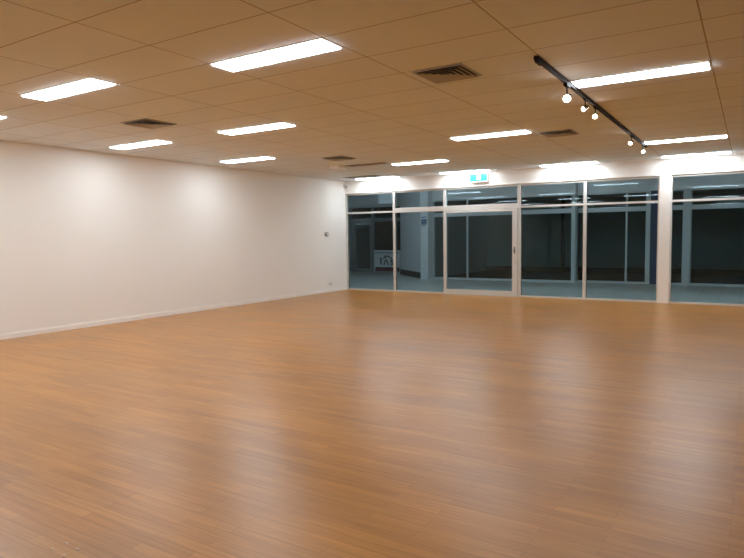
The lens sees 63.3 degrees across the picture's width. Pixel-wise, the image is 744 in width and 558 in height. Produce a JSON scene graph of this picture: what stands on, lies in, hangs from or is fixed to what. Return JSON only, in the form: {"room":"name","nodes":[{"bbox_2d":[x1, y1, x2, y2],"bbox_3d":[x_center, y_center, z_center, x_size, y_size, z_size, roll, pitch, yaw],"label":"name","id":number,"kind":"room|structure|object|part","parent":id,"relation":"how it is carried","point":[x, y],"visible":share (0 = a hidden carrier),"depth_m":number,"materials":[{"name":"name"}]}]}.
{"room":"empty retail space","nodes":[
{"label":"empty retail space","id":0,"kind":"room"},
{"bbox_2d":[0,140,346,333],"bbox_3d":[-6.573,-0.436,7.253,0.150,2.933,22.120,2,5,32],"label":"wall","id":1,"kind":"structure","parent":0,"point":[86,236],"depth_m":11.03,"materials":[{"name":"white paint"}]},
{"bbox_2d":[0,286,346,339],"bbox_3d":[-6.516,0.991,7.260,0.014,0.085,21.999,2,5,32],"label":"baseboard","id":2,"kind":"structure","parent":1,"relation":"attached to","point":[195,309],"depth_m":11.09,"materials":[{"name":"white paint"}]},
{"bbox_2d":[0,270,743,557],"bbox_3d":[-0.585,0.860,9.210,24.000,0.104,31.600,2,5,32],"label":"floor","id":3,"kind":"structure","parent":0,"point":[343,423],"depth_m":4.61,"materials":[{"name":"brown wood"}]},
{"bbox_2d":[374,250,400,271],"bbox_3d":[0.610,-0.712,24.138,1.230,0.885,0.034,2,5,32],"label":"sign board","id":4,"kind":"object","parent":3,"relation":"on","point":[383,259],"visible":0.86,"depth_m":24.17,"materials":[{"name":"grey metal"}]},
{"bbox_2d":[420,191,435,278],"bbox_3d":[1.859,-1.653,20.105,0.280,3.300,0.550,2,5,32],"label":"column","id":5,"kind":"structure","parent":3,"relation":"on","point":[426,233],"depth_m":19.92,"materials":[{"name":"white paint"}]},
{"bbox_2d":[421,215,426,226],"bbox_3d":[1.707,-1.903,19.849,0.240,0.380,0.008,2,5,32],"label":"notice","id":6,"kind":"object","parent":5,"relation":"attached to","point":[423,217],"visible":1,"depth_m":19.85,"materials":[{"name":"paper"}]},
{"bbox_2d":[446,293,515,296],"bbox_3d":[2.588,0.385,14.497,1.790,0.012,0.055,2,5,32],"label":"door track","id":7,"kind":"object","parent":3,"relation":"on","point":[446,293],"visible":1,"depth_m":14.39,"materials":[{"name":"metal"}]},
{"bbox_2d":[443,208,517,295],"bbox_3d":[2.557,-0.633,14.415,1.860,2.031,0.080,2,5,32],"label":"door","id":8,"kind":"structure","parent":7,"relation":"on","point":[514,292],"depth_m":14.18,"materials":[{"name":"metal"}]},
{"bbox_3d":[2.532,-1.619,14.375,1.670,0.058,0.040,2,5,32],"label":"rail","id":9,"kind":"part","parent":8,"relation":"part of","materials":[{"name":"metal"}]},
{"bbox_3d":[2.559,0.322,14.513,1.670,0.113,0.040,2,5,32],"label":"rail","id":10,"kind":"part","parent":8,"relation":"part of","materials":[{"name":"metal"}]},
{"bbox_2d":[657,175,670,302],"bbox_3d":[5.989,-0.810,12.362,0.205,2.605,0.200,2,5,32],"label":"pillar","id":11,"kind":"structure","parent":3,"relation":"on","point":[665,180],"depth_m":12.28,"materials":[{"name":"white paint"}]},
{"bbox_2d":[682,189,691,285],"bbox_3d":[8.542,-1.129,16.384,0.180,2.600,0.230,2,5,32],"label":"column","id":12,"kind":"structure","parent":3,"relation":"on","point":[687,192],"depth_m":16.29,"materials":[{"name":"grey metal"}]},
{"bbox_2d":[0,0,743,181],"bbox_3d":[-0.425,-1.784,3.292,14.400,0.150,22.120,2,5,32],"label":"ceiling","id":13,"kind":"structure","parent":0,"point":[363,100],"depth_m":5.73,"materials":[{"name":"tile"}]},
{"bbox_2d":[20,78,115,100],"bbox_3d":[-2.999,-1.855,5.938,1.180,0.014,0.275,2,5,32],"label":"recessed light","id":14,"kind":"object","parent":13,"relation":"in","point":[88,84],"visible":1,"depth_m":5.88,"materials":[{"name":"white plastic"}]},
{"bbox_2d":[110,140,171,149],"bbox_3d":[-3.630,-2.096,9.448,1.180,0.014,0.275,2,5,32],"label":"recessed light","id":15,"kind":"object","parent":13,"relation":"in","point":[154,142],"visible":1,"depth_m":9.38,"materials":[{"name":"white plastic"}]},
{"bbox_3d":[-3.630,-2.100,9.448,1.180,0.006,0.275,2,5,32],"label":"frame","id":16,"kind":"part","parent":15,"relation":"part of","materials":[{"name":"white metal"}]},
{"bbox_2d":[121,118,176,128],"bbox_3d":[-2.846,-1.979,7.716,0.480,0.024,0.480,2,5,32],"label":"ceiling vent","id":17,"kind":"object","parent":13,"relation":"in","point":[145,122],"visible":1,"depth_m":7.68,"materials":[{"name":"brown metal"}]},
{"bbox_3d":[-2.846,-1.985,7.715,0.480,0.012,0.480,2,5,32],"label":"frame","id":18,"kind":"part","parent":17,"relation":"part of","materials":[{"name":"beige paint"}]},
{"bbox_2d":[220,156,274,162],"bbox_3d":[-2.369,-2.257,11.460,1.180,0.014,0.275,2,5,32],"label":"recessed light","id":19,"kind":"object","parent":13,"relation":"in","point":[265,157],"visible":1,"depth_m":11.37,"materials":[{"name":"white plastic"}]},
{"bbox_2d":[218,122,295,134],"bbox_3d":[-1.579,-2.036,8.203,1.180,0.014,0.275,2,5,32],"label":"recessed light","id":20,"kind":"object","parent":13,"relation":"in","point":[281,124],"visible":1,"depth_m":8.14,"materials":[{"name":"white plastic"}]},
{"bbox_2d":[210,38,342,71],"bbox_3d":[-0.802,-1.813,4.925,1.180,0.014,0.275,2,5,32],"label":"recessed light","id":21,"kind":"object","parent":13,"relation":"in","point":[316,46],"visible":1,"depth_m":4.87,"materials":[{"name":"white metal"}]},
{"bbox_2d":[329,165,346,169],"bbox_3d":[-0.715,-2.336,12.680,0.240,0.076,0.320,2,5,32],"label":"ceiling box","id":22,"kind":"object","parent":13,"relation":"attached to","point":[334,167],"visible":1,"depth_m":12.57,"materials":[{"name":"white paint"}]},
{"bbox_2d":[322,156,355,160],"bbox_3d":[-0.636,-2.272,11.393,0.480,0.024,0.480,2,5,32],"label":"ceiling vent","id":23,"kind":"object","parent":13,"relation":"in","point":[333,158],"visible":1,"depth_m":11.33,"materials":[{"name":"brown metal"}]},
{"bbox_3d":[-0.636,-2.277,11.393,0.480,0.012,0.480,2,5,32],"label":"frame","id":24,"kind":"part","parent":23,"relation":"part of","materials":[{"name":"beige paint"}]},
{"bbox_2d":[342,175,382,177],"bbox_3d":[-0.242,-2.536,14.958,1.000,0.014,0.300,2,5,32],"label":"ceiling vent","id":25,"kind":"object","parent":13,"relation":"in","point":[364,175],"visible":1,"depth_m":14.90,"materials":[{"name":"white metal"}]},
{"bbox_2d":[343,161,389,166],"bbox_3d":[-0.103,-2.357,12.413,1.000,0.014,0.300,2,5,32],"label":"ceiling vent","id":26,"kind":"object","parent":13,"relation":"in","point":[383,162],"visible":1,"depth_m":12.39,"materials":[{"name":"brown metal"}]},
{"bbox_2d":[355,176,398,179],"bbox_3d":[0.127,-2.576,15.442,1.180,0.014,0.275,2,5,32],"label":"recessed light","id":27,"kind":"object","parent":13,"relation":"in","point":[389,176],"visible":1,"depth_m":15.41,"materials":[{"name":"white plastic"}]},
{"bbox_2d":[392,159,447,165],"bbox_3d":[0.964,-2.361,12.261,1.180,0.014,0.275,2,5,32],"label":"recessed light","id":28,"kind":"object","parent":13,"relation":"in","point":[442,160],"visible":1,"depth_m":12.19,"materials":[{"name":"white plastic"}]},
{"bbox_2d":[412,63,481,83],"bbox_3d":[0.692,-1.872,5.530,0.480,0.024,0.480,2,5,32],"label":"ceiling vent","id":29,"kind":"object","parent":13,"relation":"in","point":[454,72],"visible":1,"depth_m":5.50,"materials":[{"name":"brown metal"}]},
{"bbox_2d":[440,169,490,173],"bbox_3d":[2.172,-2.515,14.188,1.180,0.014,0.275,2,5,32],"label":"recessed light","id":30,"kind":"object","parent":13,"relation":"in","point":[485,169],"visible":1,"depth_m":14.09,"materials":[{"name":"white plastic"}]},
{"bbox_2d":[451,130,531,140],"bbox_3d":[1.760,-2.140,9.012,1.180,0.014,0.275,2,5,32],"label":"recessed light","id":31,"kind":"object","parent":13,"relation":"in","point":[518,132],"visible":1,"depth_m":8.96,"materials":[{"name":"white plastic"}]},
{"bbox_2d":[538,129,579,137],"bbox_3d":[2.751,-2.140,8.891,0.480,0.024,0.480,2,5,32],"label":"ceiling vent","id":32,"kind":"object","parent":13,"relation":"in","point":[566,132],"visible":1,"depth_m":8.85,"materials":[{"name":"brown metal"}]},
{"bbox_2d":[539,161,598,166],"bbox_3d":[4.197,-2.451,12.901,1.180,0.014,0.275,2,5,32],"label":"recessed light","id":33,"kind":"object","parent":13,"relation":"in","point":[591,162],"visible":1,"depth_m":12.87,"materials":[{"name":"white plastic"}]},
{"bbox_2d":[534,55,646,147],"bbox_3d":[3.020,-2.046,7.665,0.044,0.045,6.260,2,5,32],"label":"track","id":34,"kind":"object","parent":13,"relation":"attached to","point":[538,60],"visible":1,"depth_m":6.26,"materials":[{"name":"black metal"}]},
{"bbox_2d":[563,83,570,102],"bbox_3d":[1.897,-1.801,5.880,0.076,0.181,0.138,0,4,16],"label":"track spotlight","id":35,"kind":"object","parent":34,"relation":"attached to","point":[567,97],"visible":1,"depth_m":5.84,"materials":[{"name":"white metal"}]},
{"bbox_2d":[581,98,588,111],"bbox_3d":[2.303,-1.875,6.533,0.102,0.138,0.063,-4,5,-42],"label":"track spotlight","id":36,"kind":"object","parent":34,"relation":"attached to","point":[585,107],"visible":1,"depth_m":6.51,"materials":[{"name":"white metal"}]},
{"bbox_2d":[592,106,597,118],"bbox_3d":[2.573,-1.908,6.950,0.057,0.138,0.100,2,5,32],"label":"track spotlight","id":37,"kind":"object","parent":34,"relation":"attached to","point":[595,115],"visible":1,"depth_m":6.93,"materials":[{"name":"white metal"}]},
{"bbox_2d":[571,61,710,87],"bbox_3d":[2.507,-1.913,5.687,1.180,0.014,0.275,2,5,32],"label":"recessed light","id":38,"kind":"object","parent":13,"relation":"in","point":[702,66],"visible":1,"depth_m":5.63,"materials":[{"name":"white plastic"}]},
{"bbox_2d":[644,135,726,144],"bbox_3d":[5.024,-2.235,9.703,1.180,0.014,0.275,2,5,32],"label":"recessed light","id":39,"kind":"object","parent":13,"relation":"in","point":[717,136],"visible":1,"depth_m":9.64,"materials":[{"name":"white plastic"}]},
{"bbox_3d":[5.024,-2.238,9.703,1.180,0.006,0.275,2,5,32],"label":"frame","id":40,"kind":"part","parent":39,"relation":"part of","materials":[{"name":"white metal"}]},
{"bbox_2d":[661,151,730,157],"bbox_3d":[6.227,-2.388,11.622,1.180,0.014,0.275,2,5,32],"label":"recessed light","id":41,"kind":"object","parent":13,"relation":"in","point":[726,152],"visible":1,"depth_m":11.54,"materials":[{"name":"white plastic"}]},
{"bbox_2d":[349,193,399,207],"bbox_3d":[-0.843,-3.293,25.216,6.400,0.680,0.150,2,5,32],"label":"wall","id":42,"kind":"structure","parent":0,"point":[356,201],"depth_m":24.72,"materials":[{"name":"white paint"}]},
{"bbox_2d":[349,207,399,270],"bbox_3d":[-0.833,-1.646,25.312,6.400,2.620,0.100,2,5,32],"label":"window","id":43,"kind":"structure","parent":42,"relation":"in","point":[372,219],"depth_m":24.77,"materials":[{"name":"grey metal"}]},
{"bbox_2d":[352,222,371,270],"bbox_3d":[-0.412,-1.342,25.049,0.930,2.020,0.060,2,5,32],"label":"door","id":44,"kind":"structure","parent":43,"relation":"attached to","point":[354,224],"depth_m":25.17,"materials":[{"name":"grey metal"}]},
{"bbox_3d":[-0.347,-0.388,25.085,0.670,0.110,0.060,2,5,32],"label":"rail","id":45,"kind":"part","parent":44,"relation":"part of","materials":[{"name":"grey metal"}]},
{"bbox_2d":[349,206,400,266],"bbox_3d":[1.398,-2.176,27.538,8.000,3.300,0.100,2,5,32],"label":"wall","id":46,"kind":"structure","parent":0,"point":[383,229],"depth_m":28.25,"materials":[{"name":"glass"}]},
{"bbox_2d":[400,192,420,271],"bbox_3d":[1.453,-1.737,21.364,0.150,3.300,2.547,-2,4,-14],"label":"wall","id":47,"kind":"structure","parent":0,"point":[409,221],"depth_m":21.42,"materials":[{"name":"white paint"}]},
{"bbox_2d":[400,269,420,277],"bbox_3d":[1.379,-0.189,21.464,0.012,0.200,2.547,-2,4,-14],"label":"baseboard","id":48,"kind":"structure","parent":47,"relation":"attached to","point":[402,272],"depth_m":21.47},
{"bbox_2d":[435,201,485,276],"bbox_3d":[3.299,-1.835,22.382,0.100,3.300,4.850,2,5,32],"label":"wall","id":49,"kind":"structure","parent":0,"point":[456,226],"depth_m":22.23,"materials":[{"name":"grey paint"}]},
{"bbox_2d":[345,153,743,193],"bbox_3d":[5.407,-2.289,12.608,14.400,0.328,0.120,2,5,32],"label":"wall","id":50,"kind":"structure","parent":0,"point":[724,161],"depth_m":13.22,"materials":[{"name":"white paint"}]},
{"bbox_2d":[345,191,394,291],"bbox_3d":[-0.038,-0.991,16.110,1.525,2.600,0.084,2,5,32],"label":"window","id":51,"kind":"structure","parent":50,"relation":"in","point":[392,192],"depth_m":16.24,"materials":[{"name":"metal"}]},
{"bbox_2d":[394,188,443,293],"bbox_3d":[1.204,-0.953,15.335,1.405,2.600,0.084,2,5,32],"label":"window","id":52,"kind":"structure","parent":50,"relation":"in","point":[435,208],"depth_m":15.36,"materials":[{"name":"metal"}]},
{"bbox_2d":[470,173,487,182],"bbox_3d":[2.530,-2.390,14.276,0.450,0.200,0.095,2,5,32],"label":"exit sign","id":53,"kind":"object","parent":50,"relation":"attached to","point":[481,177],"visible":1,"depth_m":14.23,"materials":[{"name":"white plastic"}]},
{"bbox_2d":[443,184,519,296],"bbox_3d":[2.600,-0.908,14.442,1.910,2.600,0.120,2,5,32],"label":"window","id":54,"kind":"structure","parent":50,"relation":"in","point":[505,205],"depth_m":14.21,"materials":[{"name":"metal"}]},
{"bbox_3d":[2.596,-1.990,14.382,1.910,0.435,0.080,2,5,32],"label":"frame","id":55,"kind":"part","parent":54,"relation":"part of","materials":[{"name":"metal"}]},
{"bbox_2d":[345,169,743,193],"bbox_3d":[5.372,-2.129,12.560,14.400,0.025,0.020,2,5,32],"label":"trim","id":56,"kind":"structure","parent":50,"relation":"attached to","point":[739,169],"depth_m":13.24,"materials":[{"name":"white paint"}]},
{"bbox_2d":[519,180,584,299],"bbox_3d":[4.034,-0.866,13.568,1.450,2.600,0.084,2,5,32],"label":"window","id":57,"kind":"structure","parent":50,"relation":"in","point":[577,181],"depth_m":13.56,"materials":[{"name":"metal"}]},
{"bbox_2d":[584,176,659,302],"bbox_3d":[5.272,-0.828,12.795,1.470,2.600,0.084,2,5,32],"label":"window","id":58,"kind":"structure","parent":50,"relation":"in","point":[645,177],"depth_m":12.81,"materials":[{"name":"metal"}]},
{"bbox_2d":[669,171,743,305],"bbox_3d":[6.762,-0.782,11.865,1.635,2.600,0.084,2,5,32],"label":"window","id":59,"kind":"structure","parent":50,"relation":"in","point":[730,172],"depth_m":12.06,"materials":[{"name":"metal"}]},
{"bbox_2d":[432,173,743,200],"bbox_3d":[8.742,-2.763,16.057,15.620,0.700,0.450,2,5,32],"label":"wall","id":60,"kind":"structure","parent":0,"point":[726,180],"depth_m":17.43,"materials":[{"name":"white paint"}]},
{"bbox_2d":[433,199,466,279],"bbox_3d":[2.565,-1.292,19.826,1.230,2.600,0.083,2,5,32],"label":"window","id":61,"kind":"structure","parent":60,"relation":"in","point":[434,201],"depth_m":19.89,"materials":[{"name":"grey metal"}]},
{"bbox_2d":[467,194,575,282],"bbox_3d":[4.524,-1.232,18.603,3.390,2.600,0.083,2,5,32],"label":"window","id":62,"kind":"structure","parent":60,"relation":"in","point":[572,210],"depth_m":18.14,"materials":[{"name":"glass"}]},
{"bbox_2d":[575,194,578,282],"bbox_3d":[6.051,-1.199,17.845,0.035,2.600,0.250,2,5,32],"label":"trim","id":63,"kind":"structure","parent":60,"relation":"attached to","point":[577,198],"depth_m":17.80,"materials":[{"name":"grey metal"}]},
{"bbox_2d":[577,192,626,283],"bbox_3d":[6.670,-1.187,17.557,1.360,2.600,0.083,2,5,32],"label":"window","id":64,"kind":"structure","parent":60,"relation":"in","point":[608,209],"depth_m":17.41,"materials":[{"name":"grey metal"}]},
{"bbox_2d":[626,191,650,283],"bbox_3d":[7.509,-1.161,17.033,0.620,2.600,0.083,2,5,32],"label":"window","id":65,"kind":"structure","parent":60,"relation":"in","point":[647,208],"depth_m":16.91,"materials":[{"name":"glass"}]},
{"bbox_2d":[649,190,657,283],"bbox_3d":[7.951,-1.148,16.759,0.420,2.600,0.040,2,5,32],"label":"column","id":66,"kind":"structure","parent":60,"relation":"in","point":[654,194],"depth_m":16.81,"materials":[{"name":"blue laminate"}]},
{"bbox_2d":[671,189,683,284],"bbox_3d":[8.298,-1.137,16.541,0.400,2.600,0.083,2,5,32],"label":"window","id":67,"kind":"structure","parent":60,"relation":"in","point":[675,207],"depth_m":16.42,"materials":[{"name":"grey metal"}]},
{"bbox_2d":[689,186,743,286],"bbox_3d":[9.901,-1.088,15.540,3.020,2.600,0.083,2,5,32],"label":"window","id":68,"kind":"structure","parent":60,"relation":"in","point":[723,205],"depth_m":16.01,"materials":[{"name":"glass"}]},
{"bbox_2d":[463,188,743,202],"bbox_3d":[9.906,-2.719,18.377,16.100,0.050,4.700,2,5,32],"label":"ceiling","id":69,"kind":"structure","parent":0,"point":[736,190],"depth_m":20.83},
{"bbox_2d":[486,183,743,269],"bbox_3d":[11.139,-1.802,20.398,16.100,3.300,0.100,2,5,32],"label":"wall","id":70,"kind":"structure","parent":0,"point":[717,242],"depth_m":21.85,"materials":[{"name":"grey paint"}]},
{"bbox_2d":[561,200,564,271],"bbox_3d":[7.193,-1.617,22.756,0.120,2.696,0.080,2,5,32],"label":"trim","id":71,"kind":"structure","parent":70,"relation":"attached to","point":[562,201],"depth_m":22.73,"materials":[{"name":"metal"}]},
{"bbox_2d":[486,266,743,274],"bbox_3d":[11.299,-0.239,20.352,15.700,0.176,0.020,2,5,32],"label":"baseboard","id":72,"kind":"structure","parent":70,"relation":"attached to","point":[500,268],"depth_m":21.90,"materials":[{"name":"grey"}]},
{"bbox_3d":[4.646,-3.202,17.389,24.000,0.100,7.280,2,5,32],"label":"ceiling","id":73,"kind":"structure","parent":0,"visible":0},
{"bbox_2d":[378,193,392,203],"bbox_3d":[0.433,-2.809,19.161,0.500,0.820,0.120,2,5,32],"label":"hanging sign","id":74,"kind":"object","parent":73,"relation":"hanging from","point":[382,198],"visible":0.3,"depth_m":19.12,"materials":[{"name":"grey metal"}]}
]}

